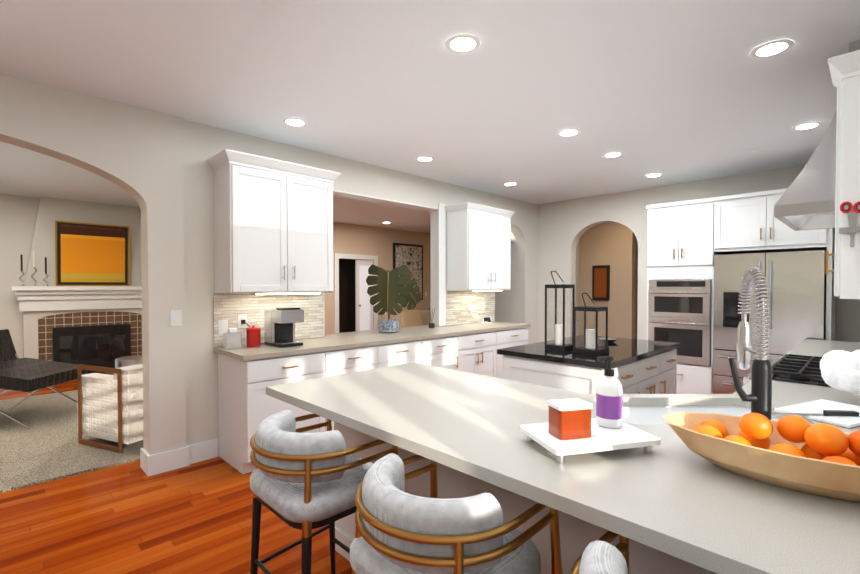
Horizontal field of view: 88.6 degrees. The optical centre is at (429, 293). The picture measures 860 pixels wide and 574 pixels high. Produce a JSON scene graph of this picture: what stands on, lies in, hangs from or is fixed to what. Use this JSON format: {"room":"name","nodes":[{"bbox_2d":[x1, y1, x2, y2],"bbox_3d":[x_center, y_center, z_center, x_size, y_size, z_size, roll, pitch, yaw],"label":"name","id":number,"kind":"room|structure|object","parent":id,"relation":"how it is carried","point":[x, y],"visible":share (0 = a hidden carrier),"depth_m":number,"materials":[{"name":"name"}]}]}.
{"room":"kitchen","nodes":[
{"label":"kitchen","id":0,"kind":"room"},
{"bbox_2d":[0,194,140,358],"bbox_3d":[-6.662,-0.047,5.917,5.620,2.740,0.170,-1,1,-45],"label":"wall","id":1,"kind":"structure","parent":0,"point":[18,214],"depth_m":6.41,"materials":[{"name":"beige paint"}]},
{"bbox_2d":[0,374,351,573],"bbox_3d":[-1.044,1.367,5.091,12.800,0.060,9.450,-1,1,-45],"label":"floor","id":2,"kind":"structure","parent":0,"point":[134,518],"depth_m":2.61,"materials":[{"name":"brown wood"}]},
{"bbox_2d":[0,390,143,492],"bbox_3d":[-4.713,1.353,3.642,4.550,0.020,3.340,-1,1,-45],"label":"rug","id":3,"kind":"object","parent":2,"relation":"on","point":[46,446],"depth_m":3.86,"materials":[{"name":"beige carpet"}]},
{"bbox_2d":[0,329,87,428],"bbox_3d":[-4.389,0.862,4.645,1.000,0.905,0.765,0,1,-2],"label":"chair","id":4,"kind":"object","parent":3,"relation":"on","point":[25,374],"visible":0.92,"depth_m":4.65,"materials":[{"name":"black metal"}]},
{"bbox_2d":[77,364,142,452],"bbox_3d":[-2.713,0.977,4.140,0.720,0.710,0.736,0,1,23],"label":"chair","id":5,"kind":"object","parent":3,"relation":"on","point":[109,407],"visible":0.52,"depth_m":3.79,"materials":[{"name":"white fabric"}]},
{"bbox_2d":[115,355,142,367],"bbox_3d":[-3.697,1.053,5.517,0.400,0.510,0.400,-1,1,-45],"label":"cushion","id":6,"kind":"object","parent":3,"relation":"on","point":[124,361],"visible":0.31,"depth_m":5.35,"materials":[{"name":"white fabric"}]},
{"bbox_2d":[11,197,142,374],"bbox_3d":[-5.288,-0.063,6.917,1.860,2.738,0.336,-1,1,-45],"label":"fireplace","id":7,"kind":"object","parent":2,"relation":"on","point":[100,326],"visible":0.67,"depth_m":6.79,"materials":[{"name":"beige paint"}]},
{"bbox_2d":[19,254,24,285],"bbox_3d":[-5.808,-0.329,6.273,0.070,0.450,0.068,-1,1,-45],"label":"candlestick","id":8,"kind":"object","parent":7,"relation":"on","point":[23,274],"depth_m":6.27,"materials":[{"name":"silver metal"}]},
{"bbox_2d":[31,251,36,285],"bbox_3d":[-5.723,-0.361,6.371,0.070,0.510,0.068,-1,1,-45],"label":"candlestick","id":9,"kind":"object","parent":7,"relation":"on","point":[35,269],"depth_m":6.37,"materials":[{"name":"white wax"}]},
{"bbox_2d":[43,257,48,285],"bbox_3d":[-5.624,-0.317,6.456,0.070,0.420,0.068,-1,1,-45],"label":"candlestick","id":10,"kind":"object","parent":7,"relation":"on","point":[47,276],"depth_m":6.45,"materials":[{"name":"silver metal"}]},
{"bbox_2d":[55,220,128,285],"bbox_3d":[-5.234,-0.600,6.867,0.920,0.970,0.098,-1,1,-45],"label":"framed picture","id":11,"kind":"object","parent":7,"relation":"attached to","point":[89,254],"visible":1,"depth_m":6.83,"materials":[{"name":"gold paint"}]},
{"bbox_2d":[218,349,332,473],"bbox_3d":[-1.306,0.924,3.727,0.718,0.876,0.600,-1,1,-45],"label":"base cabinet","id":12,"kind":"object","parent":2,"relation":"on","point":[247,405],"depth_m":3.44,"materials":[{"name":"white wood"}]},
{"bbox_2d":[213,321,528,360],"bbox_3d":[-0.226,0.446,4.782,3.820,0.038,0.612,-1,1,-45],"label":"countertop","id":13,"kind":"structure","parent":12,"relation":"on","point":[351,340],"depth_m":4.20,"materials":[{"name":"beige stone"}]},
{"bbox_2d":[223,328,240,348],"bbox_3d":[-1.616,0.367,3.605,0.120,0.160,0.070,-1,1,-45],"label":"canister","id":14,"kind":"object","parent":13,"relation":"on","point":[231,338],"visible":1,"depth_m":3.58,"materials":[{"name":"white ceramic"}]},
{"bbox_2d":[246,326,260,347],"bbox_3d":[-1.478,0.357,3.692,0.116,0.176,0.116,-1,1,-45],"label":"canister","id":15,"kind":"object","parent":13,"relation":"on","point":[253,336],"visible":1,"depth_m":3.65,"materials":[{"name":"red ceramic"}]},
{"bbox_2d":[264,307,303,347],"bbox_3d":[-1.251,0.281,3.782,0.210,0.325,0.310,-1,1,-45],"label":"coffee maker","id":16,"kind":"object","parent":13,"relation":"on","point":[279,327],"visible":1,"depth_m":3.73,"materials":[{"name":"silver"}]},
{"bbox_2d":[366,264,420,332],"bbox_3d":[-0.311,0.048,4.941,0.772,0.751,0.361,-1,1,-45],"label":"potted plant","id":17,"kind":"object","parent":13,"relation":"on","point":[393,288],"visible":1,"depth_m":4.74,"materials":[{"name":"green plant"}]},
{"bbox_2d":[428,308,434,327],"bbox_3d":[0.023,0.297,5.321,0.098,0.240,0.062,-1,1,-45],"label":"diffuser","id":18,"kind":"object","parent":13,"relation":"on","point":[431,324],"visible":1,"depth_m":5.31,"materials":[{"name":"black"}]},
{"bbox_2d":[482,317,491,322],"bbox_3d":[0.778,0.365,6.082,0.145,0.084,0.085,-1,1,-45],"label":"smart display","id":19,"kind":"object","parent":13,"relation":"on","point":[486,319],"visible":0.95,"depth_m":6.06,"materials":[{"name":"white plastic"}]},
{"bbox_2d":[250,410,397,573],"bbox_3d":[-0.455,0.949,1.787,0.505,0.894,0.558,-1,1,-45],"label":"stool","id":20,"kind":"object","parent":2,"relation":"on","point":[306,483],"visible":0.92,"depth_m":1.59,"materials":[{"name":"fabric"}]},
{"bbox_2d":[339,260,346,332],"bbox_3d":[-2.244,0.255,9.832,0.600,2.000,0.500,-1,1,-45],"label":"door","id":21,"kind":"structure","parent":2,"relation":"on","point":[342,296],"depth_m":9.79,"materials":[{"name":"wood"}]},
{"bbox_2d":[333,345,384,429],"bbox_3d":[-0.894,0.916,4.136,0.676,0.876,0.600,-1,1,-45],"label":"base cabinet","id":22,"kind":"object","parent":2,"relation":"on","point":[373,356],"depth_m":3.96,"materials":[{"name":"white wood"}]},
{"bbox_2d":[382,310,430,327],"bbox_3d":[-0.087,0.814,9.798,1.800,0.884,0.900,-1,1,-45],"label":"sofa","id":23,"kind":"object","parent":2,"relation":"on","point":[408,318],"visible":0.1,"depth_m":9.73,"materials":[{"name":"beige"}]},
{"bbox_2d":[385,341,428,366],"bbox_3d":[-0.496,0.910,4.530,0.676,0.876,0.600,-1,1,-45],"label":"base cabinet","id":24,"kind":"object","parent":2,"relation":"on","point":[404,352],"depth_m":4.37,"materials":[{"name":"white wood"}]},
{"bbox_2d":[429,337,464,371],"bbox_3d":[-0.099,0.903,4.924,0.676,0.876,0.600,-1,1,-45],"label":"base cabinet","id":25,"kind":"object","parent":2,"relation":"on","point":[444,352],"depth_m":4.79,"materials":[{"name":"white wood"}]},
{"bbox_2d":[350,453,562,573],"bbox_3d":[0.037,0.957,1.290,0.505,0.894,0.558,-1,1,-45],"label":"stool","id":26,"kind":"object","parent":2,"relation":"on","point":[399,530],"visible":0.96,"depth_m":1.10,"materials":[{"name":"fabric"}]},
{"bbox_2d":[465,329,500,377],"bbox_3d":[0.352,0.895,5.371,0.826,0.876,0.600,-1,1,-45],"label":"base cabinet","id":27,"kind":"object","parent":2,"relation":"on","point":[481,356],"depth_m":5.24,"materials":[{"name":"white wood"}]},
{"bbox_2d":[501,329,527,378],"bbox_3d":[0.836,0.887,5.851,0.768,0.876,0.600,-1,1,-45],"label":"base cabinet","id":28,"kind":"object","parent":2,"relation":"on","point":[509,337],"depth_m":5.64,"materials":[{"name":"white wood"}]},
{"bbox_2d":[503,347,678,393],"bbox_3d":[1.404,0.924,3.729,1.450,0.876,0.902,-1,1,-45],"label":"kitchen island","id":29,"kind":"object","parent":2,"relation":"on","point":[638,366],"depth_m":3.31,"materials":[{"name":"white wood"}]},
{"bbox_2d":[497,335,679,368],"bbox_3d":[1.390,0.464,3.749,1.500,0.038,0.910,-1,1,-45],"label":"island countertop","id":30,"kind":"structure","parent":29,"relation":"on","point":[621,350],"depth_m":3.43,"materials":[{"name":"black stone"}]},
{"bbox_2d":[545,271,574,350],"bbox_3d":[1.027,0.134,3.539,0.223,0.628,0.170,-1,1,-45],"label":"lantern","id":31,"kind":"object","parent":30,"relation":"on","point":[559,344],"visible":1,"depth_m":3.53,"materials":[{"name":"black metal"}]},
{"bbox_2d":[573,293,607,354],"bbox_3d":[1.203,0.222,3.335,0.238,0.458,0.185,-1,1,-45],"label":"lantern","id":32,"kind":"object","parent":30,"relation":"on","point":[590,347],"visible":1,"depth_m":3.33,"materials":[{"name":"black metal"}]},
{"bbox_2d":[598,337,617,341],"bbox_3d":[1.621,0.424,4.020,0.180,0.030,0.180,-1,1,-45],"label":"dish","id":33,"kind":"object","parent":30,"relation":"on","point":[612,339],"visible":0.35,"depth_m":3.99,"materials":[{"name":"white"}]},
{"bbox_2d":[570,531,628,573],"bbox_3d":[0.516,0.966,0.807,0.505,0.894,0.558,-1,1,-45],"label":"stool","id":34,"kind":"object","parent":2,"relation":"on","point":[601,555],"visible":0.9,"depth_m":0.89,"materials":[{"name":"fabric"}]},
{"bbox_2d":[562,514,705,573],"bbox_3d":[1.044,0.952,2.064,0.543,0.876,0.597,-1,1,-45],"label":"base cabinet","id":35,"kind":"object","parent":2,"relation":"on","point":[576,536],"depth_m":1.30,"materials":[{"name":"wood"}]},
{"bbox_2d":[266,362,859,573],"bbox_3d":[0.705,0.494,2.101,1.996,0.040,2.356,-1,1,-45],"label":"countertop","id":36,"kind":"structure","parent":35,"relation":"on","point":[671,500],"depth_m":1.26,"materials":[{"name":"white stone"}]},
{"bbox_2d":[520,418,660,462],"bbox_3d":[0.500,0.462,1.402,0.360,0.045,0.240,0,1,-15],"label":"tray","id":37,"kind":"object","parent":36,"relation":"on","point":[625,436],"visible":0.81,"depth_m":1.33,"materials":[{"name":"white ceramic"}]},
{"bbox_2d":[547,398,592,439],"bbox_3d":[0.434,0.389,1.373,0.116,0.100,0.086,0,1,-15],"label":"jar","id":38,"kind":"object","parent":37,"relation":"on","point":[569,419],"visible":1,"depth_m":1.34,"materials":[{"name":"orange glass"}]},
{"bbox_2d":[596,356,621,427],"bbox_3d":[0.595,0.323,1.465,0.082,0.229,0.080,-1,1,-45],"label":"soap bottle","id":39,"kind":"object","parent":37,"relation":"on","point":[608,400],"visible":1,"depth_m":1.44,"materials":[{"name":"white plastic"}]},
{"bbox_2d":[728,266,771,419],"bbox_3d":[1.185,0.190,1.622,0.290,0.582,0.145,-1,1,-45],"label":"faucet","id":40,"kind":"object","parent":36,"relation":"on","point":[759,397],"visible":0.94,"depth_m":1.55,"materials":[{"name":"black metal"}]},
{"bbox_2d":[663,412,859,501],"bbox_3d":[0.955,0.407,1.155,0.329,0.164,0.628,-1,1,-45],"label":"fruit bowl","id":41,"kind":"object","parent":36,"relation":"on","point":[796,453],"visible":1,"depth_m":1.12,"materials":[{"name":"brown wood"}]},
{"bbox_2d":[774,399,859,427],"bbox_3d":[1.611,0.473,1.758,0.360,0.012,0.240,0,1,-25],"label":"cutting board","id":42,"kind":"object","parent":36,"relation":"on","point":[818,406],"visible":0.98,"depth_m":1.76,"materials":[{"name":"white plastic"}]},
{"bbox_2d":[772,410,858,415],"bbox_3d":[1.479,0.459,1.698,0.310,0.016,0.032,0,1,5],"label":"knife","id":43,"kind":"object","parent":42,"relation":"on","point":[838,413],"visible":0.95,"depth_m":1.69,"materials":[{"name":"silver metal"}]},
{"bbox_2d":[820,350,859,398],"bbox_3d":[1.841,0.350,1.909,0.202,0.231,0.231,-1,1,-45],"label":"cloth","id":44,"kind":"object","parent":36,"relation":"on","point":[840,369],"visible":1,"depth_m":1.89,"materials":[{"name":"white fabric"}]},
{"bbox_2d":[676,360,712,393],"bbox_3d":[3.101,1.073,5.358,0.618,0.520,0.690,-1,1,-45],"label":"base cabinet","id":45,"kind":"object","parent":2,"relation":"on","point":[691,379],"depth_m":5.01,"materials":[{"name":"white wood"}]},
{"bbox_2d":[713,250,825,393],"bbox_3d":[3.637,0.449,4.731,0.677,1.750,0.906,-1,1,-45],"label":"fridge","id":46,"kind":"object","parent":2,"relation":"on","point":[796,283],"visible":0.5,"depth_m":4.47,"materials":[{"name":"silver metal"}]},
{"bbox_2d":[741,354,831,387],"bbox_3d":[2.308,0.890,2.561,0.902,0.942,0.722,-1,1,-45],"label":"range","id":47,"kind":"object","parent":2,"relation":"on","point":[800,370],"visible":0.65,"depth_m":2.48,"materials":[{"name":"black metal"}]},
{"bbox_2d":[779,339,859,361],"bbox_3d":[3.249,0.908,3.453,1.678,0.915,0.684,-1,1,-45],"label":"countertop","id":48,"kind":"structure","parent":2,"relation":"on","point":[813,347],"depth_m":3.65,"materials":[{"name":"white stone"}]},
{"bbox_2d":[0,74,579,455],"bbox_3d":[-0.688,-0.029,4.849,12.600,2.740,0.200,-1,1,-45],"label":"wall","id":49,"kind":"structure","parent":0,"point":[156,166],"depth_m":3.43,"materials":[{"name":"beige paint"}]},
{"bbox_2d":[170,310,181,325],"bbox_3d":[-1.974,0.191,3.430,0.080,0.125,0.010,-1,1,-45],"label":"light switch","id":50,"kind":"object","parent":49,"relation":"attached to","point":[175,317],"depth_m":3.43,"materials":[{"name":"white plastic"}]},
{"bbox_2d":[144,438,217,475],"bbox_3d":[-1.944,1.290,3.494,0.513,0.150,0.048,-1,1,-45],"label":"baseboard","id":51,"kind":"structure","parent":49,"relation":"attached to","point":[158,463],"depth_m":3.45,"materials":[{"name":"white wood"}]},
{"bbox_2d":[207,149,340,294],"bbox_3d":[-1.316,-0.547,3.826,1.020,1.107,0.409,-1,1,-45],"label":"upper cabinet","id":52,"kind":"object","parent":49,"relation":"attached to","point":[273,226],"visible":1,"depth_m":3.62,"materials":[{"name":"white wood"}]},
{"bbox_2d":[213,291,494,346],"bbox_3d":[-0.430,0.201,4.998,3.830,0.443,0.013,-1,1,-45],"label":"backsplash","id":53,"kind":"structure","parent":49,"relation":"attached to","point":[230,308],"depth_m":4.20,"materials":[{"name":"tile"}]},
{"bbox_2d":[218,320,227,333],"bbox_3d":[-1.732,0.282,3.693,0.075,0.115,0.010,-1,1,-45],"label":"electrical outlet plate","id":54,"kind":"object","parent":53,"relation":"attached to","point":[222,324],"depth_m":3.69,"materials":[{"name":"white plastic"}]},
{"bbox_2d":[238,314,246,327],"bbox_3d":[-1.619,0.240,3.805,0.075,0.115,0.010,-1,1,-45],"label":"electrical outlet plate","id":55,"kind":"object","parent":53,"relation":"attached to","point":[240,317],"depth_m":3.80,"materials":[{"name":"white plastic"}]},
{"bbox_2d":[470,304,473,311],"bbox_3d":[0.564,0.193,5.934,0.060,0.100,0.033,-1,1,-45],"label":"electrical outlet plate","id":56,"kind":"object","parent":53,"relation":"attached to","point":[471,307],"visible":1,"depth_m":5.92,"materials":[{"name":"white plastic"}]},
{"bbox_2d":[481,302,484,310],"bbox_3d":[0.739,0.179,6.142,0.075,0.115,0.010,-1,1,-45],"label":"electrical outlet plate","id":57,"kind":"object","parent":53,"relation":"attached to","point":[482,303],"depth_m":6.13,"materials":[{"name":"white plastic"}]},
{"bbox_2d":[324,189,445,336],"bbox_3d":[-0.497,-0.352,5.050,1.759,1.540,0.206,-1,1,-45],"label":"trim","id":58,"kind":"structure","parent":49,"relation":"attached to","point":[438,259],"depth_m":5.56,"materials":[{"name":"white wood"}]},
{"bbox_2d":[445,202,514,291],"bbox_3d":[0.672,-0.569,5.798,1.000,1.082,0.409,-1,1,-45],"label":"upper cabinet","id":59,"kind":"object","parent":49,"relation":"attached to","point":[478,247],"visible":1,"depth_m":5.57,"materials":[{"name":"white wood"}]},
{"bbox_2d":[339,259,355,331],"bbox_3d":[-2.277,-0.123,10.286,2.000,2.740,0.100,-1,1,-45],"label":"door","id":60,"kind":"structure","parent":0,"point":[350,295],"depth_m":10.59,"materials":[{"name":"black wood"}]},
{"bbox_2d":[324,222,430,333],"bbox_3d":[-1.885,-0.106,9.316,5.950,2.740,0.170,-1,1,-45],"label":"wall","id":61,"kind":"structure","parent":0,"point":[361,240],"depth_m":9.86,"materials":[{"name":"beige paint"}]},
{"bbox_2d":[334,253,377,332],"bbox_3d":[-1.584,0.211,9.507,1.120,2.100,0.110,-1,1,-45],"label":"door frame","id":62,"kind":"structure","parent":61,"relation":"attached to","point":[363,314],"depth_m":9.59,"materials":[{"name":"white wood"}]},
{"bbox_2d":[393,243,422,299],"bbox_3d":[-0.515,-0.507,10.511,0.930,1.340,0.048,-1,1,-45],"label":"framed painting","id":63,"kind":"object","parent":61,"relation":"attached to","point":[410,256],"visible":0.57,"depth_m":10.56,"materials":[{"name":"black"}]},
{"bbox_2d":[0,0,859,232],"bbox_3d":[-1.044,-1.442,5.042,12.800,0.080,9.450,-1,1,-45],"label":"ceiling","id":64,"kind":"structure","parent":0,"point":[677,91],"depth_m":2.84,"materials":[{"name":"white paint"}]},
{"bbox_2d":[283,118,306,126],"bbox_3d":[-1.082,-1.370,3.533,0.189,0.004,0.189,1,1,36],"label":"recessed light","id":65,"kind":"object","parent":64,"relation":"in","point":[297,122],"depth_m":3.53,"materials":[{"name":"white"}]},
{"bbox_2d":[416,156,433,161],"bbox_3d":[-0.053,-1.388,4.554,0.189,0.004,0.189,1,1,36],"label":"recessed light","id":66,"kind":"object","parent":64,"relation":"in","point":[423,158],"depth_m":4.53,"materials":[{"name":"white"}]},
{"bbox_2d":[446,34,479,52],"bbox_3d":[0.179,-1.350,2.390,0.189,0.004,0.189,0,1,6],"label":"recessed light","id":67,"kind":"object","parent":64,"relation":"in","point":[462,43],"depth_m":2.38,"materials":[{"name":"white"}]},
{"bbox_2d":[503,182,517,185],"bbox_3d":[1.034,-1.407,5.674,0.189,0.004,0.189,1,1,39],"label":"recessed light","id":68,"kind":"object","parent":64,"relation":"in","point":[509,183],"depth_m":5.64,"materials":[{"name":"white plastic"}]},
{"bbox_2d":[557,129,580,135],"bbox_3d":[1.189,-1.374,3.771,0.189,0.004,0.189,0,1,6],"label":"recessed light","id":69,"kind":"object","parent":64,"relation":"in","point":[567,132],"depth_m":3.76,"materials":[{"name":"white"}]},
{"bbox_2d":[603,152,622,157],"bbox_3d":[1.828,-1.385,4.405,0.189,0.004,0.189,0,1,6],"label":"recessed light","id":70,"kind":"object","parent":64,"relation":"in","point":[612,154],"depth_m":4.39,"materials":[{"name":"white"}]},
{"bbox_2d":[645,173,662,176],"bbox_3d":[2.651,-1.399,5.222,0.189,0.004,0.189,1,1,36],"label":"recessed light","id":71,"kind":"object","parent":64,"relation":"in","point":[654,174],"depth_m":5.22,"materials":[{"name":"white"}]},
{"bbox_2d":[751,39,793,57],"bbox_3d":[1.890,-1.351,2.439,0.189,0.004,0.189,1,1,36],"label":"recessed light","id":72,"kind":"object","parent":64,"relation":"in","point":[774,47],"depth_m":2.43,"materials":[{"name":"white"}]},
{"bbox_2d":[792,122,821,129],"bbox_3d":[3.090,-1.371,3.615,0.189,0.004,0.189,1,1,36],"label":"recessed light","id":73,"kind":"object","parent":64,"relation":"in","point":[809,125],"depth_m":3.60,"materials":[{"name":"white"}]},
{"bbox_2d":[495,232,515,322],"bbox_3d":[0.813,-0.066,7.028,1.000,2.740,0.780,-1,1,-45],"label":"wall","id":74,"kind":"structure","parent":0,"point":[505,305],"depth_m":7.12,"materials":[{"name":"beige paint"}]},
{"bbox_2d":[579,222,637,338],"bbox_3d":[3.164,-0.081,7.902,0.170,2.740,0.950,-1,1,-45],"label":"wall","id":75,"kind":"structure","parent":0,"point":[614,245],"depth_m":7.72,"materials":[{"name":"beige paint"}]},
{"bbox_2d":[592,265,609,299],"bbox_3d":[3.047,-0.191,7.861,0.048,0.620,0.300,-1,1,-45],"label":"framed picture","id":76,"kind":"object","parent":75,"relation":"attached to","point":[600,282],"visible":0.86,"depth_m":7.84,"materials":[{"name":"black"}]},
{"bbox_2d":[537,165,859,342],"bbox_3d":[3.286,-0.044,5.720,0.170,2.740,4.220,-1,1,-45],"label":"wall","id":77,"kind":"structure","parent":0,"point":[563,227],"depth_m":6.16,"materials":[{"name":"beige paint"}]},
{"bbox_2d":[646,197,717,279],"bbox_3d":[3.102,-0.617,5.330,0.615,0.900,0.688,-1,1,-45],"label":"upper cabinet","id":78,"kind":"object","parent":77,"relation":"attached to","point":[688,240],"depth_m":5.10,"materials":[{"name":"white wood"}]},
{"bbox_2d":[648,280,711,365],"bbox_3d":[3.046,0.324,5.290,0.586,0.970,0.650,-1,1,-45],"label":"wall oven","id":79,"kind":"object","parent":78,"relation":"in","point":[679,311],"visible":0.88,"depth_m":5.08,"materials":[{"name":"silver metal"}]},
{"bbox_2d":[714,188,833,254],"bbox_3d":[3.676,-0.757,4.749,0.615,0.600,0.930,-1,1,-45],"label":"upper cabinet","id":80,"kind":"object","parent":77,"relation":"attached to","point":[745,223],"depth_m":4.60,"materials":[{"name":"white wood"}]},
{"bbox_3d":[1.226,0.041,0.825,9.990,2.740,0.170,-1,1,-45],"label":"wall","id":81,"kind":"structure","parent":0,"visible":0},
{"bbox_2d":[774,40,859,230],"bbox_3d":[2.377,-0.887,2.485,0.875,0.938,0.573,-1,1,-45],"label":"range hood","id":82,"kind":"object","parent":81,"relation":"attached to","point":[806,201],"visible":0.58,"depth_m":2.35,"materials":[{"name":"silver metal"}]},
{"bbox_2d":[825,50,859,298],"bbox_3d":[2.050,-0.522,2.016,0.350,1.095,0.361,-1,1,-45],"label":"upper cabinet","id":83,"kind":"object","parent":81,"relation":"attached to","point":[845,71],"visible":1,"depth_m":2.00,"materials":[{"name":"white wood"}]},
{"bbox_2d":[839,201,859,246],"bbox_3d":[1.935,-0.246,1.940,0.025,0.337,0.200,-1,1,-45],"label":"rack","id":84,"kind":"object","parent":83,"relation":"attached to","point":[852,229],"visible":1,"depth_m":1.98,"materials":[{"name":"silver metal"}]}
]}

